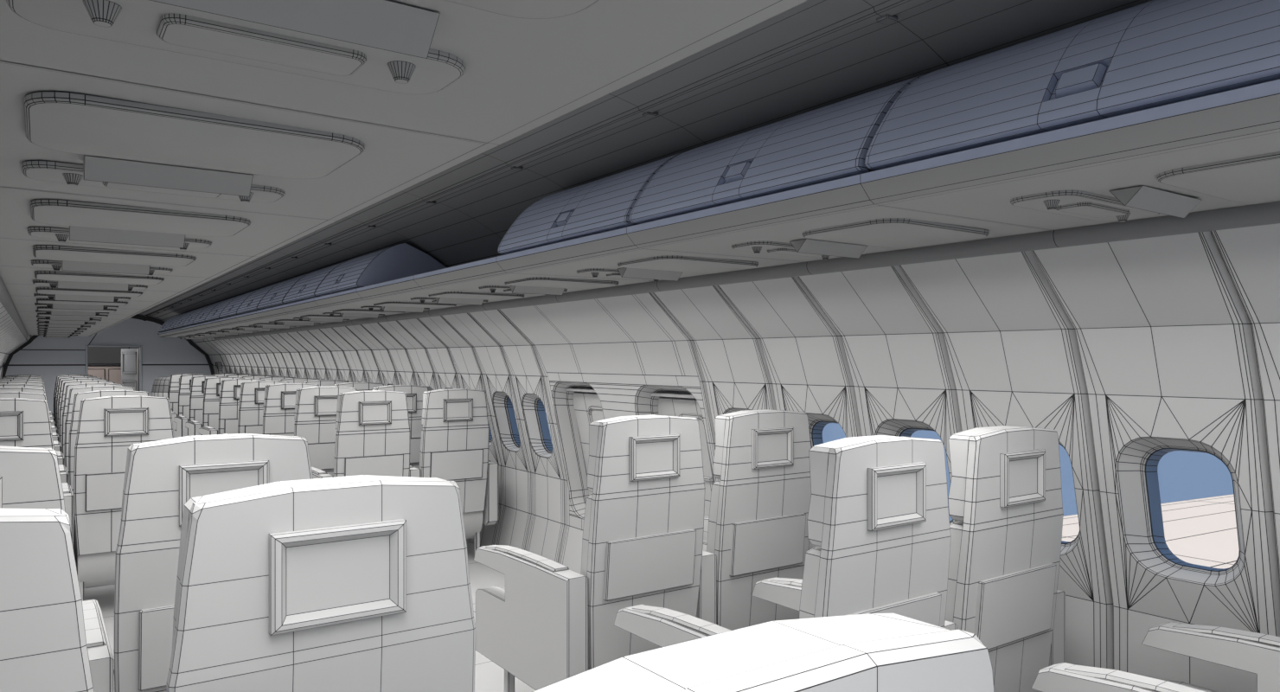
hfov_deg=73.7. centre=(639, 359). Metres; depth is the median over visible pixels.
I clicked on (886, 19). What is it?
bracket
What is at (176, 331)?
shelf
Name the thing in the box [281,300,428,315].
shelf
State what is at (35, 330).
shelf
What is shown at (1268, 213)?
trim
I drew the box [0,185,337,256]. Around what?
bin
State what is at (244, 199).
light
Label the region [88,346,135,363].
wall
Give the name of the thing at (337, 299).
panel
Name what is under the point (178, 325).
bin
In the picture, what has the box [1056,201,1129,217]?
air vent
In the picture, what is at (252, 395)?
passenger seat
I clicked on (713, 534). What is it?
cushion
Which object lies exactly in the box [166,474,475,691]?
passenger seat
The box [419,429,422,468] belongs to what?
cushion
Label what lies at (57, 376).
passenger seat
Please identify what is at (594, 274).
light
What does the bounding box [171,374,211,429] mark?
passenger seat
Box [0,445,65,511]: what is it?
passenger seat
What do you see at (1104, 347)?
wall
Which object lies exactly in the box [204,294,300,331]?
bin
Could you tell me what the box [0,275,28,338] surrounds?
trim
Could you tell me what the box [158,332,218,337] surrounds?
shelf
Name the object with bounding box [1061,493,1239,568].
aircraft wing
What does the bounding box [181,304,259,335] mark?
bin
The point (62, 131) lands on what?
bin
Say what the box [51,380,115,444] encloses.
passenger seat
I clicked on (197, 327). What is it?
shelf
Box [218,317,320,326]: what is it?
shelf
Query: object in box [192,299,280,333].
bin
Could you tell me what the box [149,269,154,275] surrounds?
light
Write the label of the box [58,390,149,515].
passenger seat
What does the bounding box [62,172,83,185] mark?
light
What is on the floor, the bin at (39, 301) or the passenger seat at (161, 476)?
the passenger seat at (161, 476)
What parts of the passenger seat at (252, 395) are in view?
screen frame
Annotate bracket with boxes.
[426,200,435,204]
[511,166,522,170]
[642,111,658,117]
[876,13,897,24]
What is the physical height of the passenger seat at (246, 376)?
1.358 m
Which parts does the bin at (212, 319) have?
edge trim, bin door, light panel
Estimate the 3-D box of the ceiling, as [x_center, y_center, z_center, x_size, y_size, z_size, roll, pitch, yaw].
[-3.883,-0.685,7.612,2.690,0.530,22.320,0,0,-35]
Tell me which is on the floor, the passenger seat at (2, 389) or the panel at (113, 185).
the passenger seat at (2, 389)
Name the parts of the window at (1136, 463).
frame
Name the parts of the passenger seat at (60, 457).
armrest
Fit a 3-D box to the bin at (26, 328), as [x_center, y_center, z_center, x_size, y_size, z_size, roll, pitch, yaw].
[-7.428,-0.566,11.018,0.956,0.428,1.032,0,0,-35]
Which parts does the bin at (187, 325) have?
bin door, light panel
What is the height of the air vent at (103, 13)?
0.024 m
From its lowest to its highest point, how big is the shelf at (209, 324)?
0.046 m
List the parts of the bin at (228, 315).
edge trim, bin door, light panel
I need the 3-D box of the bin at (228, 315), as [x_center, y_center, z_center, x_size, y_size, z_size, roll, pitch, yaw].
[-4.106,-0.566,9.568,0.956,0.428,1.032,0,0,-35]
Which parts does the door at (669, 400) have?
hatch panel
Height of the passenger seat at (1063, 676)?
1.358 m
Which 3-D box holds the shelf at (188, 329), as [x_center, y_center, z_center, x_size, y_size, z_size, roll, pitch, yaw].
[-5.886,-0.414,12.101,0.956,0.046,1.032,0,0,-35]
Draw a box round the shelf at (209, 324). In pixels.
[204,321,300,328]
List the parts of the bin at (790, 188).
edge trim, bin door, service panel, light panel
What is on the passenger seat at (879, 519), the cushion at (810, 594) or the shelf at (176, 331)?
the cushion at (810, 594)
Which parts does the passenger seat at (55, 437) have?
armrest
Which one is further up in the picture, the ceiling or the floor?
the ceiling
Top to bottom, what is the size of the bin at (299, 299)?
0.428 m
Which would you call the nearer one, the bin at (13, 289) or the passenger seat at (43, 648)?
the passenger seat at (43, 648)
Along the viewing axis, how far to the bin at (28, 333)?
13.57 m
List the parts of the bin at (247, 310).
edge trim, bin door, service panel, light panel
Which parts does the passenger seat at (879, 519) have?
armrest, armrest, backrest, screen frame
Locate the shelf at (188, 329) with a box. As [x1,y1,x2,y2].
[182,326,259,332]
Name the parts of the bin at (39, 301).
service panel, light panel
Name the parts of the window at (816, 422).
frame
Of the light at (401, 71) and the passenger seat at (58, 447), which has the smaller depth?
the light at (401, 71)
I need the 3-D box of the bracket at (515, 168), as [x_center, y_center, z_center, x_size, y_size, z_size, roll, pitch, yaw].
[-0.558,-0.868,3.863,0.044,0.012,0.040,0,0,-35]
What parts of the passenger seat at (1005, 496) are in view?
screen frame, armrest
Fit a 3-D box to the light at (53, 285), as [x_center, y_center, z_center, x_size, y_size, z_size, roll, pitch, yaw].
[-2.953,-0.373,4.297,0.037,0.024,0.037,0,0,-35]
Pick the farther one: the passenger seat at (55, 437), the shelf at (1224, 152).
the passenger seat at (55, 437)
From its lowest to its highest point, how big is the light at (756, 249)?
0.024 m
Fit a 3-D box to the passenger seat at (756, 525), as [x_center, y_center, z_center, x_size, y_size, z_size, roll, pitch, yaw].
[0.360,0.901,4.082,0.632,1.358,0.905,0,0,-35]
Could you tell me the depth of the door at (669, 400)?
5.10 m
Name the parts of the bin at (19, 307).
service panel, light panel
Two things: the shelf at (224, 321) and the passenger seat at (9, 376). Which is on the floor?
the passenger seat at (9, 376)
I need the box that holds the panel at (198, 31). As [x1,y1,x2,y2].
[156,13,366,75]
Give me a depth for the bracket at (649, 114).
3.01 m
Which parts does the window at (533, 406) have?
frame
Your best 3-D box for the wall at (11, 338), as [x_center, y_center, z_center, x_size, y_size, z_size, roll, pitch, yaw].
[-5.095,0.580,6.463,0.615,2.000,22.806,0,0,-35]
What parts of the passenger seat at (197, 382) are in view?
armrest, screen frame, backrest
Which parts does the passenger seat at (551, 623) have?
leg, armrest, backrest, screen frame, armrest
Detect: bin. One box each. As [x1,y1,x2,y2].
[0,0,808,144]
[0,60,499,220]
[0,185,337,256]
[0,237,259,278]
[0,265,213,292]
[4,282,183,301]
[10,295,163,310]
[14,304,146,316]
[17,311,134,320]
[19,316,124,325]
[22,320,116,327]
[23,324,111,330]
[25,326,105,332]
[25,329,100,334]
[26,331,96,336]
[27,332,92,338]
[157,314,218,339]
[164,311,214,338]
[172,308,246,336]
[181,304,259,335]
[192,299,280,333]
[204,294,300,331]
[218,288,320,328]
[236,281,347,326]
[256,272,381,322]
[281,260,428,318]
[313,243,468,312]
[356,275,544,305]
[413,256,653,294]
[496,150,806,281]
[626,72,1052,261]
[860,0,1279,230]
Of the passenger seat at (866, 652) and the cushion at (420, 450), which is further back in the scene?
the cushion at (420, 450)
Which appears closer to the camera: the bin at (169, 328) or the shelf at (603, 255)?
the shelf at (603, 255)
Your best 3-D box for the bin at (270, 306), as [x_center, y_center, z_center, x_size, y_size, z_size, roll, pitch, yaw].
[-2.919,-0.566,7.879,0.956,0.428,1.032,0,0,-35]
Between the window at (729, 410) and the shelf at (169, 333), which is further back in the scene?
the shelf at (169, 333)
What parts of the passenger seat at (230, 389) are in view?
armrest, screen frame, backrest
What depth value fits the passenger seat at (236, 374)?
13.29 m
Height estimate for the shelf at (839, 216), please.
0.046 m
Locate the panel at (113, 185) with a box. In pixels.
[102,181,221,198]
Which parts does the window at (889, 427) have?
frame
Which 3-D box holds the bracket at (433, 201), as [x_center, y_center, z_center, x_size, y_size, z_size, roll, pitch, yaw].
[-1.151,-0.868,4.707,0.044,0.012,0.040,0,0,-35]
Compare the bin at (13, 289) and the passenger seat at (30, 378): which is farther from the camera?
the passenger seat at (30, 378)
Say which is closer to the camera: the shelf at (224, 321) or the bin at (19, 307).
the bin at (19, 307)
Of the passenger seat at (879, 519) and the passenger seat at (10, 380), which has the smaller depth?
the passenger seat at (879, 519)
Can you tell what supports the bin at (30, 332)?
attached to the wall at (11, 338)
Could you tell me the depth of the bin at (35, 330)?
11.87 m
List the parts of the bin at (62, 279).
service panel, light panel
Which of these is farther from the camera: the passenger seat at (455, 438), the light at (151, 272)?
the passenger seat at (455, 438)
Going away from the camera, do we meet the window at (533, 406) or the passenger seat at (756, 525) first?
the passenger seat at (756, 525)
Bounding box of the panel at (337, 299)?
[314,292,468,309]
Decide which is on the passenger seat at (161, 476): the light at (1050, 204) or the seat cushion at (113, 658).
the seat cushion at (113, 658)
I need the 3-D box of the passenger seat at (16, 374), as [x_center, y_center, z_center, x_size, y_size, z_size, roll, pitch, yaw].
[-9.447,0.901,13.020,0.632,1.358,0.905,0,0,-35]
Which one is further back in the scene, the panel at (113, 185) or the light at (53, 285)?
the light at (53, 285)
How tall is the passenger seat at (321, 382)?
1.358 m
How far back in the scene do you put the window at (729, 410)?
4.52 m
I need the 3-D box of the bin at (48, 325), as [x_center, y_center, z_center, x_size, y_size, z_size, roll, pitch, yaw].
[-6.241,-0.566,9.329,0.956,0.428,1.032,0,0,-35]
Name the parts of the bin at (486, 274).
edge trim, service panel, light panel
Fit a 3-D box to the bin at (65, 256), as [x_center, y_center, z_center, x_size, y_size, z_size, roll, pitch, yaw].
[-2.087,-0.408,3.418,0.956,0.112,1.032,0,0,-35]
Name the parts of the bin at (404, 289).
edge trim, service panel, light panel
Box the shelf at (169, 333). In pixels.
[165,331,186,335]
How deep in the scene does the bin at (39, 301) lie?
5.91 m
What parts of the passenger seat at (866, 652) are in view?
backrest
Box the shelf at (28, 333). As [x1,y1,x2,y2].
[27,332,92,336]
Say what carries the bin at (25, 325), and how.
attached to the wall at (11, 338)
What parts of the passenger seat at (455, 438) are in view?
backrest, screen frame, leg, armrest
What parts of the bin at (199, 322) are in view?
edge trim, bin door, light panel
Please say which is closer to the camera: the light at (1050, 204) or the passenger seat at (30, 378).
the light at (1050, 204)
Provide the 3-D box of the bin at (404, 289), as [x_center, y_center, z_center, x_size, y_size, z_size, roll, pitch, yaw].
[-1.139,-0.408,5.346,0.956,0.112,1.032,0,0,-35]
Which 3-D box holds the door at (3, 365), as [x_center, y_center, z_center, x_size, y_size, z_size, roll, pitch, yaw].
[-11.427,0.725,15.070,0.320,1.350,0.700,0,0,-35]
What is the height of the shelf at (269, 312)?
0.046 m
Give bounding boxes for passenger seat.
[0,377,44,380]
[0,378,44,382]
[0,381,44,385]
[0,384,44,388]
[0,387,45,393]
[0,391,52,435]
[0,397,54,449]
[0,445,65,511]
[0,507,94,691]
[1,376,43,378]
[4,374,43,377]
[49,374,92,416]
[50,375,96,426]
[51,377,102,427]
[51,377,108,441]
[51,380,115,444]
[53,382,123,465]
[57,385,134,473]
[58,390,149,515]
[61,395,174,601]
[82,433,313,691]
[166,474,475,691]
[168,373,201,415]
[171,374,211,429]
[173,375,229,437]
[185,377,245,435]
[198,378,265,435]
[212,372,236,376]
[218,380,289,434]
[225,373,258,377]
[240,375,274,378]
[257,376,295,380]
[262,383,319,435]
[278,377,319,383]
[294,385,357,476]
[303,379,348,386]
[311,390,421,478]
[333,382,383,390]
[372,384,428,468]
[419,388,498,556]
[473,414,716,691]
[532,612,994,691]
[614,435,956,646]
[704,409,819,630]
[945,425,1065,691]
[1030,662,1206,691]
[1141,621,1279,691]
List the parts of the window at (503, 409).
frame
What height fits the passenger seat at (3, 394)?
1.358 m
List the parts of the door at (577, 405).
hatch panel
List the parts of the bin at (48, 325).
light panel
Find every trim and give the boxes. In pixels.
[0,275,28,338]
[2,313,214,377]
[214,201,1279,340]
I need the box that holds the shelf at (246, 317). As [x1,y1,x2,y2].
[236,313,347,323]
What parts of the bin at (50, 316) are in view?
service panel, light panel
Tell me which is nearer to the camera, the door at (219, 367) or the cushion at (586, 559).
the cushion at (586, 559)
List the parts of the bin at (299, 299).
edge trim, bin door, service panel, light panel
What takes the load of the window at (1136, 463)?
in the wall at (1104, 347)
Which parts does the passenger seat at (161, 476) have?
armrest, screen frame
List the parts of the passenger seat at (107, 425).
armrest, leg, backrest, screen frame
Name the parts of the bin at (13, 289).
service panel, light panel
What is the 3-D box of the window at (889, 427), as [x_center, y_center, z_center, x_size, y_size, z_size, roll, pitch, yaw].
[1.221,0.492,3.673,0.260,0.478,0.364,0,0,-35]
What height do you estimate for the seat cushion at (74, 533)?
0.149 m
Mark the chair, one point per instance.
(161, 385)
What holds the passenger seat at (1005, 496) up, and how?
on the floor
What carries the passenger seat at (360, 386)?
on the floor
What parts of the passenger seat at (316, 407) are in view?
screen frame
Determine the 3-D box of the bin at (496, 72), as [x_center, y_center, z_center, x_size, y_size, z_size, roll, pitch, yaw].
[-0.307,-0.566,0.885,0.956,0.428,1.032,0,0,-35]
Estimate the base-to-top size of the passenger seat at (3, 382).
1.358 m
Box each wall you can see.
[0,301,30,370]
[5,313,215,413]
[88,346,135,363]
[192,223,1279,691]
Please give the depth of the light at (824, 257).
3.07 m
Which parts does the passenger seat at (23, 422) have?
screen frame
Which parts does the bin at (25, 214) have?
service panel, light panel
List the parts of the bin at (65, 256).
service panel, light panel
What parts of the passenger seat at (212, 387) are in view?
armrest, screen frame, backrest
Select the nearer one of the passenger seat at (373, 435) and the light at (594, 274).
the light at (594, 274)
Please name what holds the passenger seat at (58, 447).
on the floor
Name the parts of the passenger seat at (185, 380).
armrest, backrest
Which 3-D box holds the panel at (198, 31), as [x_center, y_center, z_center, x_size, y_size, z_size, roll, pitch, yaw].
[-0.453,-0.379,1.034,0.228,0.011,0.087,0,0,-35]
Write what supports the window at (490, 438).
in the wall at (1104, 347)
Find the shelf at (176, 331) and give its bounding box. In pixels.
[172,329,246,334]
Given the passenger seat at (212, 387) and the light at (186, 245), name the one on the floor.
the passenger seat at (212, 387)
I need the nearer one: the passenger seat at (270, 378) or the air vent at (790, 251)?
the air vent at (790, 251)
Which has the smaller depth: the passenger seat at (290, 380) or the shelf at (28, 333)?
the passenger seat at (290, 380)
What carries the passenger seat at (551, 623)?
on the floor
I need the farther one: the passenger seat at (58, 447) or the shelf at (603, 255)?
the passenger seat at (58, 447)
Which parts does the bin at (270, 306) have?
edge trim, bin door, service panel, light panel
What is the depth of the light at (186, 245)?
2.79 m
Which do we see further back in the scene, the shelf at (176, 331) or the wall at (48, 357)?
the wall at (48, 357)
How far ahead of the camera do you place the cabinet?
19.11 m
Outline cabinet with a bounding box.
[88,363,121,383]
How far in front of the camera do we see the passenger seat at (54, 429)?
10.00 m
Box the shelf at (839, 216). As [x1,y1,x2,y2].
[627,183,1052,261]
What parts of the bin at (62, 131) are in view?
service panel, light panel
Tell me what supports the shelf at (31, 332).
attached to the bin at (30, 332)
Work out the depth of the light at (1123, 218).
2.22 m
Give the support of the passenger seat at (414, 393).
on the floor
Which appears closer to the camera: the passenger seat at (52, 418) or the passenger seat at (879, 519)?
the passenger seat at (879, 519)
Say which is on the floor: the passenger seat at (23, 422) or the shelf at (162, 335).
the passenger seat at (23, 422)
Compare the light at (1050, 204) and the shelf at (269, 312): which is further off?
the shelf at (269, 312)
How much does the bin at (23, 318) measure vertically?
0.428 m
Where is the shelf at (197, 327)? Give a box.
[192,324,280,330]
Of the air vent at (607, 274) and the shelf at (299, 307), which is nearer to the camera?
the air vent at (607, 274)
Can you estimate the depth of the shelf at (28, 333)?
13.57 m
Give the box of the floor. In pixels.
[83,540,535,691]
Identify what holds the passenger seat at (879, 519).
on the floor
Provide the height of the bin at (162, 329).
0.428 m
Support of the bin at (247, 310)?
attached to the wall at (1104, 347)
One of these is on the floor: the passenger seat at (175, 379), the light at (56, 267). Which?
the passenger seat at (175, 379)
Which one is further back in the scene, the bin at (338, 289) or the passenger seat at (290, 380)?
the passenger seat at (290, 380)
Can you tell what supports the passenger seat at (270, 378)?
on the floor
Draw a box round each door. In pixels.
[0,362,4,378]
[85,345,141,390]
[215,362,223,373]
[552,381,604,518]
[634,382,714,550]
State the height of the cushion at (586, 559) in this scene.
0.604 m
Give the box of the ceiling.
[29,0,1151,337]
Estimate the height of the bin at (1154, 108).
0.428 m
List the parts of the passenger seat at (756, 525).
armrest, screen frame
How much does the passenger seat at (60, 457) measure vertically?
1.358 m
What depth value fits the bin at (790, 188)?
2.54 m
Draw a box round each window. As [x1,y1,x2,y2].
[488,423,492,446]
[492,391,520,451]
[521,393,552,457]
[723,408,749,414]
[806,413,838,447]
[874,419,953,524]
[1058,441,1079,555]
[1115,436,1245,585]
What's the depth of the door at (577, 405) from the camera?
6.13 m
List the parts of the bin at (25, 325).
light panel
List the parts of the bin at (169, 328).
bin door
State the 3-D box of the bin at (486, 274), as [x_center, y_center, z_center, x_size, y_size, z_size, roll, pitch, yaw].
[-0.546,-0.408,4.502,0.956,0.112,1.032,0,0,-35]
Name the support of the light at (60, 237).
attached to the bin at (25, 214)
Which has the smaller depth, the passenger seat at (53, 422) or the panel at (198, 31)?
the panel at (198, 31)
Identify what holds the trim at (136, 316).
attached to the wall at (48, 357)
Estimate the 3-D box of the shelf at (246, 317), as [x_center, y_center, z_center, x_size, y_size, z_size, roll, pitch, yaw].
[-3.513,-0.414,8.723,0.956,0.046,1.032,0,0,-35]
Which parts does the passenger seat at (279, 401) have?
screen frame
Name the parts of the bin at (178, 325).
bin door, light panel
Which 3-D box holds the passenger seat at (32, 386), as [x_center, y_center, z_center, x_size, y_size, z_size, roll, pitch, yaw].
[-6.014,0.901,8.136,0.632,1.358,0.905,0,0,-35]
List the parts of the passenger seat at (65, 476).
armrest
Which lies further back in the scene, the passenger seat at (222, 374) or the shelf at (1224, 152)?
the passenger seat at (222, 374)
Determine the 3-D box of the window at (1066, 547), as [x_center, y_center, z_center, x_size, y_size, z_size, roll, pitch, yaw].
[1.518,0.492,3.251,0.260,0.478,0.364,0,0,-35]
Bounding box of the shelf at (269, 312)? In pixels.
[256,307,381,319]
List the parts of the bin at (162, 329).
bin door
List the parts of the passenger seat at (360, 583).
screen frame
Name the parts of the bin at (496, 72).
service panel, light panel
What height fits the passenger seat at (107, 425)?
1.358 m
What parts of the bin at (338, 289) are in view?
edge trim, bin door, service panel, panel, light panel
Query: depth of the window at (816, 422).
4.17 m
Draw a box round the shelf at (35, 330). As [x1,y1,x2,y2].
[25,329,100,332]
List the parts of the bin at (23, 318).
service panel, light panel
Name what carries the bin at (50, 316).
attached to the wall at (11, 338)
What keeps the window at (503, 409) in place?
in the wall at (1104, 347)
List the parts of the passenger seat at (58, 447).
armrest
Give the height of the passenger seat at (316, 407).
1.358 m
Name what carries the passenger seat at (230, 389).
on the floor
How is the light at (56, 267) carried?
attached to the bin at (65, 256)
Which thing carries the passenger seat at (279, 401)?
on the floor
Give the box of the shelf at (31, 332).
[26,331,96,334]
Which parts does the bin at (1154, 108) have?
edge trim, service panel, light panel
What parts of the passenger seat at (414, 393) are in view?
screen frame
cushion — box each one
[73,515,76,551]
[113,658,114,691]
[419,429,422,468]
[581,493,592,575]
[706,480,720,553]
[799,545,820,618]
[945,520,963,622]
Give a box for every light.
[49,283,57,287]
[51,264,61,270]
[55,233,69,242]
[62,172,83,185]
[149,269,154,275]
[179,243,189,249]
[238,192,253,202]
[387,60,415,83]
[590,272,599,277]
[751,246,761,253]
[820,255,829,259]
[1043,199,1060,210]
[1115,212,1130,222]
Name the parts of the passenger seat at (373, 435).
armrest, backrest, screen frame, armrest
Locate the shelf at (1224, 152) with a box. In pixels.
[860,93,1279,230]
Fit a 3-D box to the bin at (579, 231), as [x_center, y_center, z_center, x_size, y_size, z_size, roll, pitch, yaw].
[0.048,-0.566,3.658,0.956,0.428,1.032,0,0,-35]
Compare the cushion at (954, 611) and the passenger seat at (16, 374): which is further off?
the passenger seat at (16, 374)
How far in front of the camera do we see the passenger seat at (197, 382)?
11.89 m
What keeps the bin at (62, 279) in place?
attached to the wall at (11, 338)
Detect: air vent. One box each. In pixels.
[83,0,121,26]
[606,273,633,278]
[767,247,820,256]
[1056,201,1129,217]
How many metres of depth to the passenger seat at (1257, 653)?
2.53 m
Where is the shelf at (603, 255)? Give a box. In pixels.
[497,233,806,280]
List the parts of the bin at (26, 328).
light panel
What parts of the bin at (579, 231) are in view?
panel, edge trim, bin door, service panel, light panel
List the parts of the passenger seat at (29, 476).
screen frame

